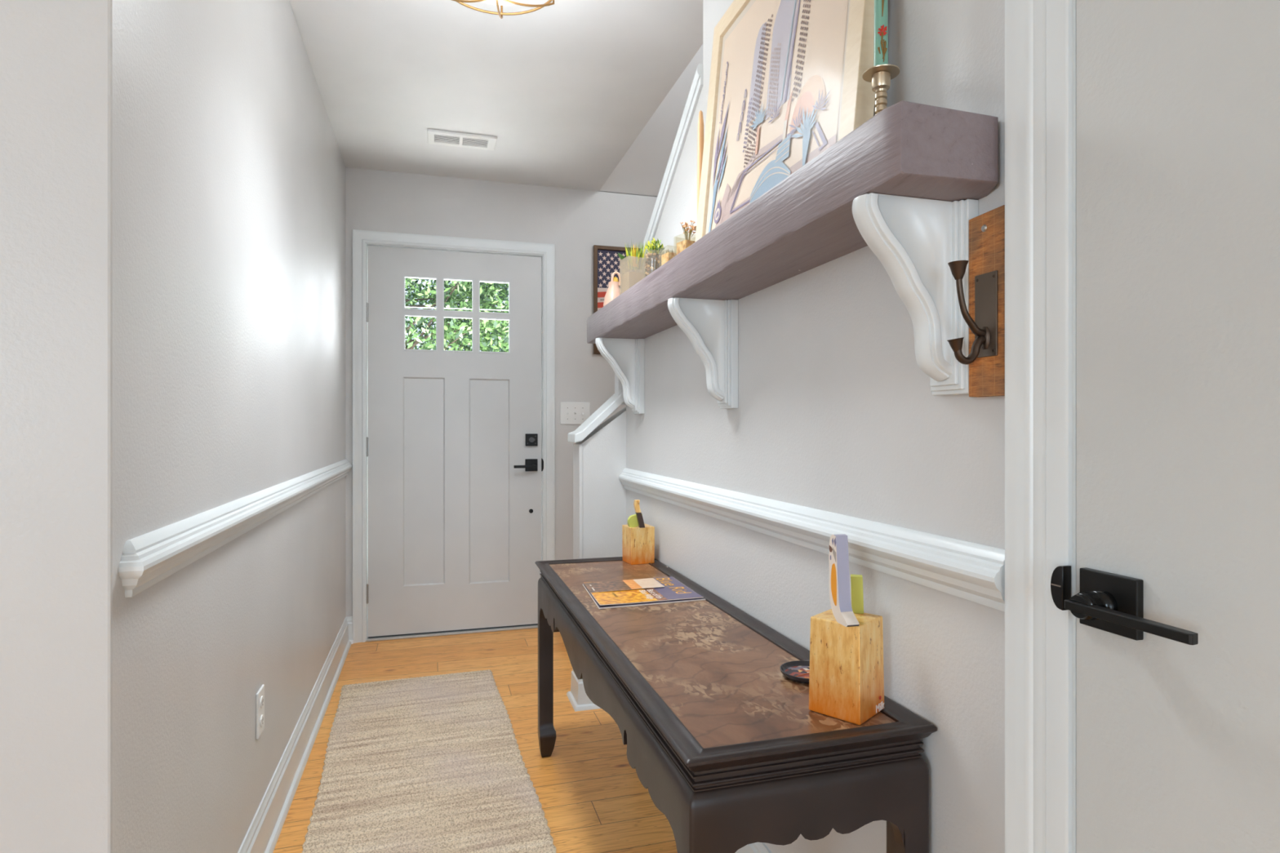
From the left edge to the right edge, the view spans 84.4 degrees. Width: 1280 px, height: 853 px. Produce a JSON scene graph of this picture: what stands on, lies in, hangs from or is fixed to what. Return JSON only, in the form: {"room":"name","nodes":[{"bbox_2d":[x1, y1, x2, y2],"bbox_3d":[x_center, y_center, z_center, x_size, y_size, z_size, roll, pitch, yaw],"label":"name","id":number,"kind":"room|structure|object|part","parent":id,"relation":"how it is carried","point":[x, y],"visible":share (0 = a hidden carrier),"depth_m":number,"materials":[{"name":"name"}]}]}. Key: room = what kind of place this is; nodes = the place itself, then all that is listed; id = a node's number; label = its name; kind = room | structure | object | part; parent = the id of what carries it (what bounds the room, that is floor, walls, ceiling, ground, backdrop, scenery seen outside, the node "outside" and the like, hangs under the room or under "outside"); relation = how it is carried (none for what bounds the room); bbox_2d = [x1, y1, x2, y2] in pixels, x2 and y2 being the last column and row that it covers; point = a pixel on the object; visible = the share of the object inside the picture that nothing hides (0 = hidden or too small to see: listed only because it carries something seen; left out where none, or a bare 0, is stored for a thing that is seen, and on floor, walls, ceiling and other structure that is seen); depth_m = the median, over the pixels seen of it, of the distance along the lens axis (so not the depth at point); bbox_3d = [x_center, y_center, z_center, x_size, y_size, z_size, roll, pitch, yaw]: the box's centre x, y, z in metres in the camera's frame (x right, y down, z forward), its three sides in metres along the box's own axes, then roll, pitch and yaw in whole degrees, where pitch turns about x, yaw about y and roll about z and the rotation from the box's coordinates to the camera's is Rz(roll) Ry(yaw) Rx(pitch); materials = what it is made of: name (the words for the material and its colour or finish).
{"room":"entrance hallway","nodes":[
{"label":"entrance hallway","id":0,"kind":"room"},
{"bbox_2d":[0,0,345,852],"bbox_3d":[-1.234,-0.110,2.343,0.190,2.440,2.890,0,0,-16],"label":"wall","id":1,"kind":"structure","parent":0,"point":[172,172],"depth_m":1.17,"materials":[{"name":"beige paint"}]},
{"bbox_2d":[118,458,351,597],"bbox_3d":[-1.111,0.208,2.318,0.031,0.082,2.726,0,0,-16],"label":"chair rail","id":2,"kind":"object","parent":1,"relation":"attached to","point":[147,559],"visible":1,"depth_m":1.33,"materials":[{"name":"white paint"}]},
{"bbox_2d":[255,684,264,739],"bbox_3d":[-0.976,0.734,1.819,0.009,0.116,0.072,0,0,-16],"label":"wall outlet","id":3,"kind":"object","parent":1,"relation":"attached to","point":[260,696],"visible":1,"depth_m":1.80,"materials":[{"name":"white plastic"}]},
{"bbox_2d":[260,696,263,708],"bbox_3d":[-0.974,0.710,1.819,0.004,0.029,0.033,0,0,-16],"label":"socket","id":4,"kind":"object","parent":3,"relation":"attached to","point":[261,697],"depth_m":1.82,"materials":[{"name":"white plastic"}]},
{"bbox_2d":[260,714,263,726],"bbox_3d":[-0.974,0.758,1.819,0.004,0.029,0.033,0,0,-16],"label":"socket","id":5,"kind":"object","parent":3,"relation":"attached to","point":[261,715],"depth_m":1.82,"materials":[{"name":"white plastic"}]},
{"bbox_2d":[237,616,353,852],"bbox_3d":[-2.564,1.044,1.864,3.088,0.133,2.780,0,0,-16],"label":"baseboard","id":6,"kind":"structure","parent":1,"relation":"attached to","point":[262,836],"depth_m":2.22,"materials":[{"name":"white paint"}]},
{"bbox_2d":[273,627,677,852],"bbox_3d":[0.190,1.140,-1.539,6.700,0.060,11.140,0,0,-16],"label":"floor","id":7,"kind":"structure","parent":0,"point":[592,799],"depth_m":2.46,"materials":[{"name":"brown wood"}]},
{"bbox_2d":[301,669,555,852],"bbox_3d":[-0.630,1.103,2.086,0.636,0.013,2.152,0,0,-19],"label":"rug","id":8,"kind":"object","parent":7,"relation":"on","point":[427,764],"visible":1,"depth_m":2.21,"materials":[{"name":"fabric"}]},
{"bbox_2d":[534,556,937,852],"bbox_3d":[0.049,0.784,1.743,0.408,0.652,1.502,0,0,-16],"label":"console table","id":9,"kind":"object","parent":7,"relation":"on","point":[730,748],"visible":0.92,"depth_m":1.12,"materials":[{"name":"brown wood"}]},
{"bbox_3d":[-0.314,0.810,2.382,0.055,0.600,0.055,0,0,-16],"label":"leg","id":10,"kind":"part","parent":9,"relation":"part of","materials":[{"name":"brown wood"}]},
{"bbox_2d":[622,499,654,564],"bbox_3d":[-0.005,0.356,2.416,0.088,0.217,0.096,0,0,-22],"label":"wooden holder","id":11,"kind":"object","parent":9,"relation":"on","point":[637,537],"visible":1,"depth_m":2.38,"materials":[{"name":"brown wood"}]},
{"bbox_3d":[-0.002,0.294,2.377,0.036,0.093,0.016,0,0,-16],"label":"stem","id":12,"kind":"part","parent":11,"relation":"part of","materials":[{"name":"black metal"}]},
{"bbox_2d":[582,577,705,608],"bbox_3d":[-0.001,0.463,1.978,0.300,0.003,0.293,0,0,-16],"label":"magazine","id":13,"kind":"object","parent":9,"relation":"on","point":[598,606],"visible":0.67,"depth_m":1.85,"materials":[{"name":"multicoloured paper"}]},
{"bbox_2d":[586,576,703,605],"bbox_3d":[-0.002,0.458,1.980,0.311,0.006,0.287,0,0,-16],"label":"magazine","id":14,"kind":"object","parent":13,"relation":"on","point":[673,589],"visible":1,"depth_m":1.92,"materials":[{"name":"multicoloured paper"}]},
{"bbox_2d":[583,577,664,592],"bbox_3d":[-0.049,0.456,2.035,0.222,0.002,0.133,0,0,-16],"label":"brochure","id":15,"kind":"object","parent":14,"relation":"on","point":[594,587],"visible":1,"depth_m":2.03,"materials":[{"name":"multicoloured paper"}]},
{"bbox_3d":[0.088,0.810,1.009,0.055,0.600,0.055,0,0,-16],"label":"leg","id":16,"kind":"part","parent":9,"relation":"part of","materials":[{"name":"brown wood"}]},
{"bbox_2d":[779,660,809,683],"bbox_3d":[0.311,0.458,1.312,0.101,0.013,0.101,0,0,-16],"label":"round dish","id":17,"kind":"object","parent":9,"relation":"on","point":[798,671],"visible":0.63,"depth_m":1.32,"materials":[{"name":"ceramic"}]},
{"bbox_2d":[808,574,884,724],"bbox_3d":[0.341,0.357,1.159,0.092,0.214,0.094,0,0,43],"label":"wooden holder","id":18,"kind":"object","parent":9,"relation":"on","point":[846,676],"visible":0.95,"depth_m":1.13,"materials":[{"name":"wood"},{"name":"green paint"}]},
{"bbox_2d":[828,533,859,626],"bbox_3d":[0.323,0.242,1.126,0.021,0.138,0.064,0,0,-13],"label":"brochure","id":19,"kind":"object","parent":18,"relation":"on","point":[838,557],"visible":1,"depth_m":1.12,"materials":[{"name":"paper"}]},
{"bbox_3d":[0.412,0.810,1.104,0.055,0.600,0.055,0,0,-16],"label":"leg","id":20,"kind":"part","parent":9,"relation":"part of","materials":[{"name":"brown wood"}]},
{"bbox_2d":[288,0,702,191],"bbox_3d":[-0.865,-1.390,-1.848,4.500,0.120,11.140,0,0,-16],"label":"ceiling","id":21,"kind":"structure","parent":0,"point":[565,89],"depth_m":2.69,"materials":[{"name":"paint"}]},
{"bbox_2d":[426,128,497,151],"bbox_3d":[-0.823,-1.324,3.265,0.307,0.012,0.146,0,0,-16],"label":"ceiling vent","id":22,"kind":"object","parent":21,"relation":"in","point":[434,136],"visible":1,"depth_m":3.25,"materials":[{"name":"white plastic"}]},
{"bbox_2d":[452,0,554,18],"bbox_3d":[-0.391,-1.246,1.923,0.347,0.168,0.356,0,0,-16],"label":"ceiling lamp","id":23,"kind":"object","parent":21,"relation":"attached to","point":[502,2],"visible":1,"depth_m":2.01,"materials":[{"name":"gold metal"}]},
{"bbox_3d":[-0.391,-1.244,1.923,0.304,0.117,0.304,0,0,-16],"label":"lamp shade","id":24,"kind":"part","parent":23,"relation":"part of","materials":[{"name":"white glass"}]},
{"bbox_2d":[345,167,657,617],"bbox_3d":[-0.478,-0.110,3.997,2.570,2.440,0.140,0,0,-16],"label":"wall","id":25,"kind":"structure","parent":0,"point":[574,220],"depth_m":3.90,"materials":[{"name":"beige paint"}]},
{"bbox_2d":[366,625,537,641],"bbox_3d":[-0.995,1.104,3.844,0.912,0.012,0.162,0,0,-16],"label":"trim","id":26,"kind":"structure","parent":25,"relation":"attached to","point":[414,636],"depth_m":3.76,"materials":[{"name":"silver metal"}]},
{"bbox_2d":[352,229,555,643],"bbox_3d":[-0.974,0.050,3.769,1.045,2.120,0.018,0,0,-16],"label":"door frame","id":27,"kind":"structure","parent":25,"relation":"attached to","point":[360,237],"depth_m":3.64,"materials":[{"name":"white paint"}]},
{"bbox_2d":[366,245,543,638],"bbox_3d":[-0.976,0.085,3.775,0.924,2.043,0.106,0,0,-16],"label":"door","id":28,"kind":"structure","parent":25,"relation":"in","point":[455,464],"depth_m":3.78,"materials":[{"name":"paint"}]},
{"bbox_3d":[-1.165,-0.703,3.751,0.166,0.174,0.004,0,0,-16],"label":"pane","id":29,"kind":"part","parent":28,"relation":"part of","materials":[{"name":"clear glass"}]},
{"bbox_3d":[-1.165,-0.494,3.751,0.166,0.185,0.004,0,0,-16],"label":"pane","id":30,"kind":"part","parent":28,"relation":"part of","materials":[{"name":"clear glass"}]},
{"bbox_3d":[-0.980,-0.703,3.805,0.156,0.174,0.004,0,0,-16],"label":"pane","id":31,"kind":"part","parent":28,"relation":"part of","materials":[{"name":"clear glass"}]},
{"bbox_3d":[-0.980,-0.494,3.805,0.156,0.185,0.004,0,0,-16],"label":"pane","id":32,"kind":"part","parent":28,"relation":"part of","materials":[{"name":"clear glass"}]},
{"bbox_3d":[-0.797,-0.703,3.859,0.166,0.174,0.004,0,0,-16],"label":"pane","id":33,"kind":"part","parent":28,"relation":"part of","materials":[{"name":"clear glass"}]},
{"bbox_3d":[-0.797,-0.494,3.859,0.166,0.185,0.004,0,0,-16],"label":"pane","id":34,"kind":"part","parent":28,"relation":"part of","materials":[{"name":"clear glass"}]},
{"bbox_3d":[-0.627,0.217,3.849,0.123,0.021,0.052,0,0,-16],"label":"lever","id":35,"kind":"part","parent":28,"relation":"part of","materials":[{"name":"black metal"}]},
{"bbox_3d":[-0.539,0.212,3.907,0.012,0.072,0.014,0,0,-16],"label":"strike plate","id":36,"kind":"part","parent":28,"relation":"part of","materials":[{"name":"black metal"}]},
{"bbox_2d":[560,402,590,424],"bbox_3d":[-0.361,-0.074,3.949,0.169,0.124,0.017,0,0,-16],"label":"switch plate","id":37,"kind":"object","parent":25,"relation":"attached to","point":[571,413],"visible":0.91,"depth_m":3.95,"materials":[{"name":"white plastic"}]},
{"bbox_2d":[593,244,640,354],"bbox_3d":[-0.049,-0.715,4.038,0.443,0.611,0.022,0,0,-16],"label":"picture","id":38,"kind":"object","parent":25,"relation":"attached to","point":[606,261],"visible":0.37,"depth_m":4.00,"materials":[{"name":"multicoloured paper"}]},
{"bbox_2d":[576,405,626,558],"bbox_3d":[-0.103,0.479,2.887,0.305,1.262,0.120,0,0,-16],"label":"wall","id":39,"kind":"structure","parent":0,"point":[604,449],"depth_m":2.81,"materials":[{"name":"beige paint"}]},
{"bbox_2d":[573,443,582,559],"bbox_3d":[-0.250,0.520,2.844,0.013,0.900,0.128,0,0,-16],"label":"trim","id":40,"kind":"structure","parent":39,"relation":"attached to","point":[577,448],"depth_m":2.82,"materials":[{"name":"beige paint"}]},
{"bbox_2d":[568,391,624,442],"bbox_3d":[-0.174,-0.043,2.867,0.213,0.214,0.156,0,0,-16],"label":"trim","id":41,"kind":"structure","parent":39,"relation":"attached to","point":[613,402],"depth_m":2.80,"materials":[{"name":"white paint"}]},
{"bbox_2d":[614,373,626,404],"bbox_3d":[-0.070,-0.263,2.867,0.053,0.345,0.058,0,0,-16],"label":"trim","id":42,"kind":"structure","parent":39,"relation":"attached to","point":[618,386],"depth_m":2.84,"materials":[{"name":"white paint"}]},
{"bbox_2d":[599,44,702,196],"bbox_3d":[0.910,-2.585,1.996,1.070,2.510,4.760,0,0,-16],"label":"ceiling","id":43,"kind":"structure","parent":0,"point":[641,171],"depth_m":3.83,"materials":[{"name":"paint"}]},
{"bbox_2d":[626,0,1004,852],"bbox_3d":[1.385,-1.390,-1.866,0.120,5.000,9.840,0,0,-16],"label":"wall","id":44,"kind":"structure","parent":0,"point":[837,412],"depth_m":1.25,"materials":[{"name":"beige paint"}]},
{"bbox_2d":[595,337,644,413],"bbox_3d":[-0.077,-0.185,2.603,0.175,0.276,0.076,0,0,-16],"label":"corbel","id":45,"kind":"object","parent":44,"relation":"attached to","point":[626,357],"visible":1,"depth_m":2.59,"materials":[{"name":"white paint"}]},
{"bbox_3d":[-0.009,-0.185,2.623,0.032,0.276,0.076,0,0,-16],"label":"plate","id":46,"kind":"part","parent":45,"relation":"part of","materials":[{"name":"white paint"}]},
{"bbox_2d":[634,63,702,272],"bbox_3d":[0.112,-0.713,2.467,0.148,0.659,0.877,0,0,-16],"label":"trim","id":47,"kind":"structure","parent":44,"relation":"attached to","point":[697,83],"depth_m":2.23,"materials":[{"name":"white paint"}]},
{"bbox_2d":[566,668,771,852],"bbox_3d":[0.098,1.044,1.933,0.215,0.133,2.125,0,0,-16],"label":"baseboard","id":48,"kind":"structure","parent":44,"relation":"attached to","point":[577,696],"depth_m":2.77,"materials":[{"name":"white paint"}]},
{"bbox_2d":[667,297,737,408],"bbox_3d":[0.156,-0.185,1.807,0.175,0.276,0.076,0,0,-16],"label":"corbel","id":49,"kind":"object","parent":44,"relation":"attached to","point":[711,326],"visible":1,"depth_m":1.79,"materials":[{"name":"white paint"}]},
{"bbox_3d":[0.225,-0.185,1.827,0.032,0.276,0.076,0,0,-16],"label":"plate","id":50,"kind":"part","parent":49,"relation":"part of","materials":[{"name":"white paint"}]},
{"bbox_2d":[586,100,998,343],"bbox_3d":[0.142,-0.374,1.861,0.171,0.103,1.935,0,0,-16],"label":"mantel shelf","id":51,"kind":"object","parent":44,"relation":"attached to","point":[805,222],"visible":0.98,"depth_m":1.15,"materials":[{"name":"wood"}]},
{"bbox_2d":[603,271,622,306],"bbox_3d":[-0.098,-0.504,2.665,0.080,0.158,0.080,0,0,-16],"label":"jug","id":52,"kind":"object","parent":51,"relation":"on","point":[614,291],"visible":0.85,"depth_m":2.65,"materials":[{"name":"beige ceramic"}]},
{"bbox_3d":[-0.090,-0.554,2.657,0.040,0.057,0.009,0,0,-16],"label":"handle","id":53,"kind":"part","parent":52,"relation":"part of","materials":[{"name":"beige ceramic"}]},
{"bbox_2d":[617,238,647,293],"bbox_3d":[-0.022,-0.532,2.425,0.108,0.215,0.085,0,0,-16],"label":"potted plant","id":54,"kind":"object","parent":51,"relation":"on","point":[636,260],"visible":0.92,"depth_m":2.41,"materials":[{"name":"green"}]},
{"bbox_2d":[644,237,665,276],"bbox_3d":[0.045,-0.507,2.201,0.066,0.164,0.066,0,0,-16],"label":"glass vase","id":55,"kind":"object","parent":51,"relation":"on","point":[653,262],"visible":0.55,"depth_m":2.18,"materials":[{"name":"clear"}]},
{"bbox_2d":[661,248,676,265],"bbox_3d":[0.090,-0.469,2.032,0.052,0.088,0.052,0,0,-26],"label":"potted plant","id":56,"kind":"object","parent":51,"relation":"on","point":[668,255],"visible":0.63,"depth_m":2.02,"materials":[{"name":"brown"}]},
{"bbox_2d":[676,220,696,254],"bbox_3d":[0.131,-0.486,1.896,0.058,0.122,0.055,0,0,-32],"label":"potted plant","id":57,"kind":"object","parent":51,"relation":"on","point":[681,246],"visible":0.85,"depth_m":1.89,"materials":[{"name":"brown"}]},
{"bbox_2d":[694,0,875,242],"bbox_3d":[0.287,-0.740,1.516,0.093,0.630,0.730,0,0,-16],"label":"framed print","id":58,"kind":"object","parent":51,"relation":"on","point":[787,84],"visible":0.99,"depth_m":1.47,"materials":[{"name":"beige paper"}]},
{"bbox_2d":[862,64,899,115],"bbox_3d":[0.374,-0.487,1.098,0.056,0.124,0.056,0,0,-16],"label":"candlestick","id":59,"kind":"object","parent":51,"relation":"on","point":[880,76],"visible":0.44,"depth_m":1.09,"materials":[{"name":"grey metal"}]},
{"bbox_2d":[873,0,888,66],"bbox_3d":[0.374,-0.666,1.096,0.021,0.238,0.024,0,0,5],"label":"candle","id":60,"kind":"object","parent":59,"relation":"on","point":[880,40],"visible":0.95,"depth_m":1.09,"materials":[{"name":"green wax"}]},
{"bbox_3d":[0.374,-0.485,1.098,0.054,0.121,0.054,0,0,-16],"label":"stem","id":61,"kind":"part","parent":59,"relation":"part of","materials":[{"name":"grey metal"}]},
{"bbox_3d":[0.166,-0.484,1.924,0.062,0.118,0.062,0,0,-16],"label":"candlestick","id":62,"kind":"object","parent":51,"relation":"on","visible":0},
{"bbox_2d":[697,110,703,214],"bbox_3d":[0.166,-0.701,1.924,0.021,0.320,0.021,0,0,-16],"label":"candle","id":63,"kind":"object","parent":62,"relation":"on","point":[700,120],"visible":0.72,"depth_m":1.92,"materials":[{"name":"brown wax"}]},
{"bbox_2d":[618,467,1004,612],"bbox_3d":[0.207,0.208,1.887,0.031,0.082,1.974,0,0,-16],"label":"chair rail","id":64,"kind":"object","parent":44,"relation":"attached to","point":[971,571],"visible":0.95,"depth_m":1.24,"materials":[{"name":"white paint"}]},
{"bbox_2d":[852,192,978,395],"bbox_3d":[0.388,-0.185,1.016,0.175,0.276,0.076,0,0,-16],"label":"corbel","id":65,"kind":"object","parent":44,"relation":"attached to","point":[915,240],"visible":0.98,"depth_m":1.00,"materials":[{"name":"white paint"}]},
{"bbox_3d":[0.456,-0.185,1.036,0.032,0.276,0.076,0,0,-16],"label":"plate","id":66,"kind":"part","parent":65,"relation":"part of","materials":[{"name":"white paint"}]},
{"bbox_2d":[946,204,1004,397],"bbox_3d":[0.453,-0.168,0.960,0.082,0.252,0.064,0,0,-16],"label":"coat hook","id":67,"kind":"object","parent":44,"relation":"attached to","point":[985,317],"visible":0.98,"depth_m":0.95,"materials":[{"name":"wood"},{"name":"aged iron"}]},
{"bbox_3d":[0.472,-0.152,0.963,0.003,0.114,0.040,0,0,-16],"label":"mounting plate","id":68,"kind":"part","parent":67,"relation":"part of","materials":[{"name":"grey metal"}]},
{"bbox_2d":[1004,0,1072,852],"bbox_3d":[0.632,0.038,0.452,0.022,2.143,1.008,0,0,-16],"label":"door frame","id":69,"kind":"structure","parent":44,"relation":"attached to","point":[1038,33],"depth_m":0.89,"materials":[{"name":"white paint"}]},
{"bbox_2d":[1072,0,1075,852],"bbox_3d":[0.699,0.079,0.471,0.123,2.062,0.841,0,0,-16],"label":"trim","id":70,"kind":"structure","parent":44,"relation":"attached to","point":[1073,1],"depth_m":0.85,"materials":[{"name":"white paint"}]},
{"bbox_2d":[1050,0,1279,852],"bbox_3d":[0.626,0.081,0.461,0.090,2.034,0.838,0,0,-16],"label":"door","id":71,"kind":"structure","parent":44,"relation":"in","point":[1175,606],"depth_m":0.72,"materials":[{"name":"light greige paint"},{"name":"black metal"}]},
{"bbox_3d":[0.509,0.194,0.854,0.014,0.053,0.018,0,0,-16],"label":"strike plate","id":72,"kind":"part","parent":71,"relation":"part of","materials":[{"name":"black metal"}]},
{"bbox_3d":[0.507,0.201,0.735,0.017,0.010,0.141,0,0,-16],"label":"lever","id":73,"kind":"part","parent":71,"relation":"part of","materials":[{"name":"black metal"}]}
]}

